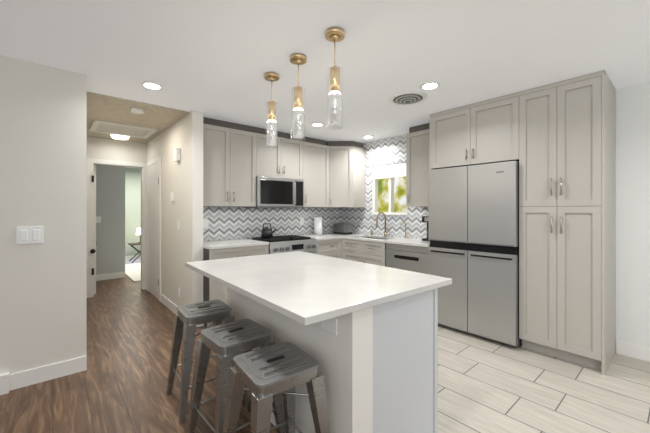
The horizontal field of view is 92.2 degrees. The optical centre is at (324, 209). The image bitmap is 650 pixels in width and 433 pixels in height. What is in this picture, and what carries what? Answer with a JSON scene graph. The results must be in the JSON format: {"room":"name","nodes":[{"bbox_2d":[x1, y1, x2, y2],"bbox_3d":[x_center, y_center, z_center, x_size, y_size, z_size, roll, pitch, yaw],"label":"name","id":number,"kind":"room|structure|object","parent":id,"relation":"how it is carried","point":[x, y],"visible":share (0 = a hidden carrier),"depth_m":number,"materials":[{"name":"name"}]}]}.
{"room":"kitchen","nodes":[
{"label":"kitchen","id":0,"kind":"room"},
{"bbox_2d":[0,55,86,373],"bbox_3d":[-3.602,0.100,1.255,4.210,2.440,0.120,0,0,-41],"label":"wall","id":1,"kind":"structure","parent":0,"point":[43,183],"depth_m":2.41,"materials":[{"name":"white paint"}]},
{"bbox_2d":[16,226,42,243],"bbox_3d":[-2.226,0.190,2.362,0.150,0.130,0.010,0,0,-41],"label":"light switch","id":2,"kind":"object","parent":1,"relation":"attached to","point":[30,235],"visible":1,"depth_m":2.36,"materials":[{"name":"white plastic"}]},
{"bbox_2d":[0,356,86,394],"bbox_3d":[-3.545,1.252,1.191,4.210,0.135,0.049,0,0,-41],"label":"baseboard","id":3,"kind":"structure","parent":1,"relation":"attached to","point":[13,381],"depth_m":2.40,"materials":[{"name":"white wood"}]},
{"bbox_2d":[94,164,125,274],"bbox_3d":[-4.541,0.100,5.659,1.570,2.440,0.100,0,0,-41],"label":"wall","id":4,"kind":"structure","parent":0,"point":[118,199],"depth_m":5.98,"materials":[{"name":"grey paint"}]},
{"bbox_2d":[96,216,100,222],"bbox_3d":[-4.237,0.180,5.850,0.080,0.120,0.006,0,0,-41],"label":"bedroom light switch","id":5,"kind":"object","parent":4,"relation":"attached to","point":[98,219],"visible":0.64,"depth_m":5.85,"materials":[{"name":"white plastic"}]},
{"bbox_2d":[96,272,124,280],"bbox_3d":[-4.504,1.262,5.615,1.570,0.115,0.013,0,0,-41],"label":"baseboard","id":6,"kind":"structure","parent":4,"relation":"attached to","point":[116,275],"depth_m":5.97,"materials":[{"name":"white wood"}]},
{"bbox_2d":[87,136,146,287],"bbox_3d":[-3.386,0.100,4.954,1.210,2.440,0.120,0,0,-41],"label":"wall","id":7,"kind":"structure","parent":0,"point":[109,149],"depth_m":4.97,"materials":[{"name":"beige paint"}]},
{"bbox_2d":[90,165,96,293],"bbox_3d":[-3.749,0.306,5.073,0.156,2.012,0.943,0,0,-41],"label":"door","id":8,"kind":"structure","parent":7,"relation":"in","point":[95,242],"depth_m":4.87,"materials":[{"name":"white wood"}]},
{"bbox_2d":[87,158,146,297],"bbox_3d":[-3.315,0.270,5.001,0.798,2.100,0.142,0,0,-41],"label":"door frame","id":9,"kind":"structure","parent":7,"relation":"attached to","point":[90,224],"depth_m":4.76,"materials":[{"name":"white wood"}]},
{"bbox_2d":[126,168,140,255],"bbox_3d":[-5.402,0.100,8.104,3.480,2.440,0.120,0,0,-41],"label":"wall","id":10,"kind":"structure","parent":0,"point":[133,175],"depth_m":8.30,"materials":[{"name":"white paint"}]},
{"bbox_2d":[125,255,140,260],"bbox_3d":[-5.350,1.262,8.060,3.500,0.115,0.013,0,0,-41],"label":"baseboard","id":11,"kind":"structure","parent":10,"relation":"attached to","point":[126,257],"depth_m":8.28,"materials":[{"name":"white wood"}]},
{"bbox_2d":[0,275,277,432],"bbox_3d":[-3.643,1.350,2.133,5.300,0.060,14.000,0,0,-41],"label":"floor","id":12,"kind":"structure","parent":0,"point":[119,385],"depth_m":2.34,"materials":[{"name":"brown wood"}]},
{"bbox_2d":[125,263,140,281],"bbox_3d":[-3.723,1.310,6.966,1.280,0.020,2.200,0,0,-41],"label":"bedroom rug","id":13,"kind":"object","parent":12,"relation":"on","point":[133,272],"visible":0.14,"depth_m":6.62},
{"bbox_2d":[128,243,140,262],"bbox_3d":[-4.753,1.092,8.059,0.500,0.474,0.400,0,0,-41],"label":"table","id":14,"kind":"object","parent":12,"relation":"on","point":[132,246],"visible":0.5,"depth_m":7.93,"materials":[{"name":"brown"}]},
{"bbox_2d":[136,228,140,242],"bbox_3d":[-4.753,0.657,8.059,0.200,0.394,0.197,0,0,-41],"label":"lamp","id":15,"kind":"object","parent":14,"relation":"on","point":[138,231],"visible":0.62,"depth_m":7.98,"materials":[{"name":"white fabric"}]},
{"bbox_2d":[166,299,243,423],"bbox_3d":[-0.856,1.002,2.219,0.414,0.636,0.414,0,0,-37],"label":"stool","id":16,"kind":"object","parent":12,"relation":"on","point":[188,318],"visible":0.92,"depth_m":2.12,"materials":[{"name":"grey metal"}]},
{"bbox_2d":[187,319,285,432],"bbox_3d":[-0.510,1.002,1.792,0.428,0.636,0.428,0,0,-41],"label":"stool","id":17,"kind":"object","parent":12,"relation":"on","point":[226,343],"visible":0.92,"depth_m":1.75,"materials":[{"name":"grey metal"}]},
{"bbox_2d":[223,342,329,432],"bbox_3d":[-0.227,1.002,1.442,0.414,0.636,0.414,0,0,-36],"label":"stool","id":18,"kind":"object","parent":12,"relation":"on","point":[264,375],"visible":1,"depth_m":1.39,"materials":[{"name":"grey metal"}]},
{"bbox_2d":[225,291,437,432],"bbox_3d":[-0.089,0.878,2.185,0.739,0.884,1.522,0,0,-41],"label":"kitchen island","id":19,"kind":"object","parent":12,"relation":"on","point":[365,335],"depth_m":1.59,"materials":[{"name":"white wood"}]},
{"bbox_2d":[185,251,451,330],"bbox_3d":[-0.163,0.420,2.124,1.114,0.032,1.626,0,0,-41],"label":"island countertop","id":20,"kind":"structure","parent":19,"relation":"on","point":[313,291],"depth_m":1.74,"materials":[{"name":"white stone"}]},
{"bbox_2d":[147,110,202,305],"bbox_3d":[-2.187,0.100,4.406,0.120,2.440,2.280,0,0,-41],"label":"wall","id":21,"kind":"structure","parent":0,"point":[182,179],"depth_m":3.78,"materials":[{"name":"beige paint"}]},
{"bbox_2d":[147,156,160,301],"bbox_3d":[-2.642,0.270,4.819,0.020,2.100,0.840,0,0,-41],"label":"door","id":22,"kind":"structure","parent":21,"relation":"in","point":[154,226],"depth_m":4.77,"materials":[{"name":"white wood"}]},
{"bbox_2d":[161,294,177,313],"bbox_3d":[-1.916,1.262,3.991,0.013,0.115,1.324,0,0,-41],"label":"baseboard","id":23,"kind":"structure","parent":21,"relation":"attached to","point":[169,304],"depth_m":4.16,"materials":[{"name":"white wood"}]},
{"bbox_2d":[170,192,173,200],"bbox_3d":[-1.981,-0.170,4.055,0.025,0.115,0.085,0,0,-41],"label":"thermostat","id":24,"kind":"object","parent":21,"relation":"attached to","point":[171,196],"visible":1,"depth_m":4.03,"materials":[{"name":"white plastic"}]},
{"bbox_2d":[173,148,179,161],"bbox_3d":[-1.831,-0.680,3.868,0.045,0.150,0.130,0,0,-41],"label":"door chime","id":25,"kind":"object","parent":21,"relation":"attached to","point":[176,154],"visible":1,"depth_m":3.83,"materials":[{"name":"white plastic"}]},
{"bbox_2d":[0,0,649,167],"bbox_3d":[-2.594,-1.120,3.045,8.080,0.060,14.000,0,0,-41],"label":"ceiling","id":26,"kind":"structure","parent":0,"point":[215,59],"depth_m":2.23,"materials":[{"name":"white paint"}]},
{"bbox_2d":[111,134,128,139],"bbox_3d":[-3.067,-1.089,4.687,0.240,0.037,0.240,0,0,-41],"label":"recessed light","id":27,"kind":"object","parent":26,"relation":"in","point":[118,137],"visible":0.94,"depth_m":4.62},
{"bbox_2d":[130,107,144,113],"bbox_3d":[-2.063,-1.090,3.440,0.140,0.034,0.140,0,0,-41],"label":"smoke detector","id":28,"kind":"object","parent":26,"relation":"attached to","point":[135,110],"visible":1,"depth_m":3.41,"materials":[{"name":"white plastic"}]},
{"bbox_2d":[141,81,162,89],"bbox_3d":[-1.548,-1.113,2.802,0.170,0.013,0.170,0,0,-41],"label":"recessed light","id":29,"kind":"object","parent":26,"relation":"in","point":[151,85],"visible":0.94,"depth_m":2.78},
{"bbox_2d":[264,72,278,148],"bbox_3d":[-0.441,-0.818,2.594,0.124,0.599,0.124,0,0,-41],"label":"pendant light","id":30,"kind":"object","parent":26,"relation":"hanging from","point":[271,127],"visible":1,"depth_m":2.56,"materials":[{"name":"clear glass"}]},
{"bbox_2d":[290,53,306,139],"bbox_3d":[-0.196,-0.818,2.291,0.124,0.599,0.124,0,0,-41],"label":"pendant light","id":31,"kind":"object","parent":26,"relation":"hanging from","point":[298,59],"visible":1,"depth_m":2.26,"materials":[{"name":"clear glass"}]},
{"bbox_2d":[311,122,323,126],"bbox_3d":[-0.098,-1.113,4.075,0.170,0.013,0.170,0,0,-41],"label":"recessed light","id":32,"kind":"object","parent":26,"relation":"in","point":[317,124],"visible":0.98,"depth_m":4.05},
{"bbox_2d":[325,27,344,129],"bbox_3d":[0.062,-0.818,1.972,0.124,0.599,0.124,0,0,-41],"label":"pendant light","id":33,"kind":"object","parent":26,"relation":"hanging from","point":[334,34],"visible":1,"depth_m":1.94,"materials":[{"name":"clear glass"}]},
{"bbox_2d":[389,91,426,104],"bbox_3d":[0.829,-1.099,3.132,0.370,0.039,0.370,0,0,-41],"label":"ceiling vent","id":34,"kind":"object","parent":26,"relation":"in","point":[408,98],"visible":1,"depth_m":3.08,"materials":[{"name":"white metal"}]},
{"bbox_2d":[420,81,439,89],"bbox_3d":[0.940,-1.113,2.805,0.170,0.013,0.170,0,0,-41],"label":"recessed light","id":35,"kind":"object","parent":26,"relation":"in","point":[430,85],"visible":0.96,"depth_m":2.78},
{"bbox_2d":[372,82,649,347],"bbox_3d":[2.612,0.100,3.092,0.140,2.440,7.240,0,0,-41],"label":"wall","id":36,"kind":"structure","parent":0,"point":[632,214],"depth_m":2.81,"materials":[{"name":"white paint"}]},
{"bbox_2d":[340,134,428,238],"bbox_3d":[0.975,-0.349,4.862,0.008,1.539,2.140,0,0,-41],"label":"tile","id":37,"kind":"structure","parent":36,"relation":"attached to","point":[385,151],"depth_m":4.92,"materials":[{"name":"tile"}]},
{"bbox_2d":[371,176,406,214],"bbox_3d":[1.022,-0.315,4.876,0.120,0.790,0.680,0,0,-41],"label":"window","id":38,"kind":"structure","parent":36,"relation":"in","point":[390,198],"depth_m":4.89,"materials":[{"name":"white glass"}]},
{"bbox_2d":[372,162,405,178],"bbox_3d":[1.000,-0.604,4.857,0.014,0.207,0.672,0,0,-41],"label":"roller blind","id":39,"kind":"object","parent":36,"relation":"attached to","point":[390,170],"visible":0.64,"depth_m":4.85,"materials":[{"name":"white fabric"}]},
{"bbox_2d":[406,123,428,206],"bbox_3d":[1.363,-0.581,4.114,0.381,1.071,0.478,0,0,-41],"label":"upper cabinet","id":40,"kind":"object","parent":36,"relation":"attached to","point":[417,166],"visible":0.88,"depth_m":4.08,"materials":[{"name":"beige wood"}]},
{"bbox_2d":[429,92,516,169],"bbox_3d":[1.757,-0.797,3.497,0.591,0.634,0.913,0,0,-41],"label":"upper cabinet","id":41,"kind":"object","parent":36,"relation":"attached to","point":[483,132],"depth_m":3.27,"materials":[{"name":"beige wood"}]},
{"bbox_2d":[616,341,649,361],"bbox_3d":[3.808,1.262,1.598,0.013,0.115,3.415,0,0,-41],"label":"baseboard","id":42,"kind":"structure","parent":36,"relation":"attached to","point":[627,349],"depth_m":2.80,"materials":[{"name":"white wood"}]},
{"bbox_2d":[438,325,649,432],"bbox_3d":[1.620,1.350,2.236,2.780,0.060,7.250,0,0,-41],"label":"floor","id":43,"kind":"structure","parent":0,"point":[486,386],"depth_m":2.28,"materials":[{"name":"beige tile"}]},
{"bbox_2d":[203,245,268,327],"bbox_3d":[-1.203,0.878,3.935,0.743,0.884,0.657,0,0,-41],"label":"base cabinet","id":44,"kind":"object","parent":43,"relation":"on","point":[212,290],"depth_m":3.55,"materials":[{"name":"beige wood"}]},
{"bbox_2d":[203,239,268,249],"bbox_3d":[-1.200,0.418,3.932,0.744,0.032,0.670,0,0,-41],"label":"countertop","id":45,"kind":"structure","parent":44,"relation":"on","point":[222,244],"depth_m":3.77,"materials":[{"name":"white stone"}]},
{"bbox_2d":[247,235,317,253],"bbox_3d":[-0.606,0.852,4.401,0.756,0.937,0.739,0,0,-41],"label":"range","id":46,"kind":"object","parent":43,"relation":"on","point":[285,243],"visible":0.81,"depth_m":4.21,"materials":[{"name":"silver metal"}]},
{"bbox_2d":[261,223,275,237],"bbox_3d":[-0.797,0.284,4.369,0.195,0.196,0.167,0,0,-41],"label":"kettle","id":47,"kind":"object","parent":46,"relation":"on","point":[267,232],"visible":1,"depth_m":4.31,"materials":[{"name":"black metal"}]},
{"bbox_2d":[316,239,346,259],"bbox_3d":[-0.136,0.878,4.848,0.525,0.884,0.679,0,0,-41],"label":"base cabinet","id":48,"kind":"object","parent":43,"relation":"on","point":[337,248],"depth_m":4.66,"materials":[{"name":"beige wood"}]},
{"bbox_2d":[297,234,341,240],"bbox_3d":[-0.157,0.418,4.827,0.468,0.032,0.688,0,0,-41],"label":"countertop","id":49,"kind":"structure","parent":48,"relation":"on","point":[318,237],"depth_m":4.76,"materials":[{"name":"white stone"}]},
{"bbox_2d":[314,215,322,234],"bbox_3d":[-0.110,0.240,5.111,0.150,0.322,0.150,0,0,-41],"label":"paper towel","id":50,"kind":"object","parent":49,"relation":"on","point":[318,225],"visible":1,"depth_m":5.05,"materials":[{"name":"white paper"}]},
{"bbox_2d":[322,233,428,246],"bbox_3d":[0.742,0.513,4.655,0.612,0.221,2.128,0,0,-41],"label":"countertop","id":51,"kind":"structure","parent":48,"relation":"on","point":[363,237],"depth_m":4.41,"materials":[{"name":"white stone"}]},
{"bbox_2d":[333,223,351,233],"bbox_3d":[0.299,0.312,5.295,0.190,0.178,0.270,0,0,-41],"label":"toaster","id":52,"kind":"object","parent":51,"relation":"on","point":[342,228],"visible":1,"depth_m":5.22,"materials":[{"name":"silver metal"}]},
{"bbox_2d":[376,212,389,235],"bbox_3d":[0.876,0.215,4.720,0.250,0.372,0.121,0,0,-41],"label":"faucet","id":53,"kind":"object","parent":51,"relation":"on","point":[385,233],"visible":1,"depth_m":4.76,"materials":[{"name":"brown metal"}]},
{"bbox_2d":[400,221,406,237],"bbox_3d":[1.127,0.282,4.505,0.148,0.239,0.039,0,0,-41],"label":"faucet","id":54,"kind":"object","parent":51,"relation":"on","point":[405,235],"visible":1,"depth_m":4.53,"materials":[{"name":"brown metal"}]},
{"bbox_2d":[422,216,428,240],"bbox_3d":[1.421,0.241,4.110,0.222,0.320,0.200,0,0,-41],"label":"coffee maker","id":55,"kind":"object","parent":51,"relation":"on","point":[425,218],"visible":0.31,"depth_m":4.07,"materials":[{"name":"black"}]},
{"bbox_2d":[347,247,385,266],"bbox_3d":[0.769,0.980,4.685,0.528,0.681,0.833,0,0,-41],"label":"base cabinet","id":56,"kind":"object","parent":43,"relation":"on","point":[370,252],"depth_m":4.36,"materials":[{"name":"beige wood"}]},
{"bbox_2d":[386,243,428,273],"bbox_3d":[1.227,0.878,4.101,0.587,0.883,0.635,0,0,-41],"label":"dishwasher","id":57,"kind":"object","parent":43,"relation":"on","point":[408,258],"visible":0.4,"depth_m":3.89,"materials":[{"name":"silver metal"}]},
{"bbox_2d":[429,161,521,347],"bbox_3d":[1.716,0.430,3.462,0.668,1.780,0.898,0,0,-41],"label":"fridge","id":58,"kind":"object","parent":43,"relation":"on","point":[474,232],"visible":0.9,"depth_m":3.18,"materials":[{"name":"silver metal"}]},
{"bbox_2d":[517,70,615,374],"bbox_3d":[2.257,0.103,2.923,0.594,2.434,0.610,0,0,-41],"label":"tall cabinet","id":59,"kind":"object","parent":43,"relation":"on","point":[557,141],"depth_m":2.70,"materials":[{"name":"beige wood"}]},
{"bbox_3d":[-0.709,0.100,4.909,2.770,2.440,0.140,0,0,-41],"label":"wall","id":60,"kind":"structure","parent":0,"visible":0},
{"bbox_2d":[203,117,262,206],"bbox_3d":[-1.283,-0.580,4.058,0.784,1.071,0.368,0,0,-41],"label":"upper cabinet","id":61,"kind":"object","parent":60,"relation":"attached to","point":[238,159],"depth_m":3.91,"materials":[{"name":"beige wood"}]},
{"bbox_2d":[203,207,339,240],"bbox_3d":[-0.717,0.170,4.804,2.621,0.500,0.008,0,0,-41],"label":"tile","id":62,"kind":"structure","parent":60,"relation":"attached to","point":[226,223],"depth_m":4.61,"materials":[{"name":"grey tile"}]},
{"bbox_2d":[203,219,208,228],"bbox_3d":[-1.552,0.180,4.068,0.075,0.120,0.006,0,0,-41],"label":"outlet","id":63,"kind":"object","parent":62,"relation":"attached to","point":[205,223],"depth_m":4.06,"materials":[{"name":"white plastic"}]},
{"bbox_2d":[300,217,303,224],"bbox_3d":[-0.374,0.180,5.091,0.075,0.120,0.006,0,0,-41],"label":"outlet","id":64,"kind":"object","parent":62,"relation":"attached to","point":[301,218],"depth_m":5.09,"materials":[{"name":"white plastic"}]},
{"bbox_2d":[263,129,298,178],"bbox_3d":[-0.739,-0.782,4.531,0.770,0.666,0.368,0,0,-41],"label":"upper cabinet","id":65,"kind":"object","parent":60,"relation":"attached to","point":[282,161],"depth_m":4.41,"materials":[{"name":"beige wood"}]},
{"bbox_2d":[244,176,303,207],"bbox_3d":[-0.715,-0.238,4.503,0.762,0.413,0.441,0,0,-41],"label":"over-the-range microwave","id":66,"kind":"object","parent":65,"relation":"attached to","point":[272,192],"visible":0.9,"depth_m":4.34,"materials":[{"name":"silver metal"}]},
{"bbox_2d":[299,136,326,206],"bbox_3d":[-0.251,-0.580,4.947,0.627,1.071,0.380,0,0,-41],"label":"upper cabinet","id":67,"kind":"object","parent":60,"relation":"attached to","point":[312,151],"depth_m":4.80,"materials":[{"name":"beige wood"}]},
{"bbox_2d":[327,141,365,207],"bbox_3d":[0.228,-0.580,5.209,0.657,1.071,0.614,0,0,-41],"label":"upper cabinet","id":68,"kind":"object","parent":60,"relation":"attached to","point":[346,160],"depth_m":5.01,"materials":[{"name":"beige wood"}]},
{"label":"outside","id":69,"kind":"structure","parent":0,"visible":0},
{"bbox_2d":[378,176,405,212],"bbox_3d":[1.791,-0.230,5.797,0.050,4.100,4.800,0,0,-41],"label":"garden","id":70,"kind":"object","parent":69,"point":[385,200],"depth_m":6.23,"materials":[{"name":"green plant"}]}
]}

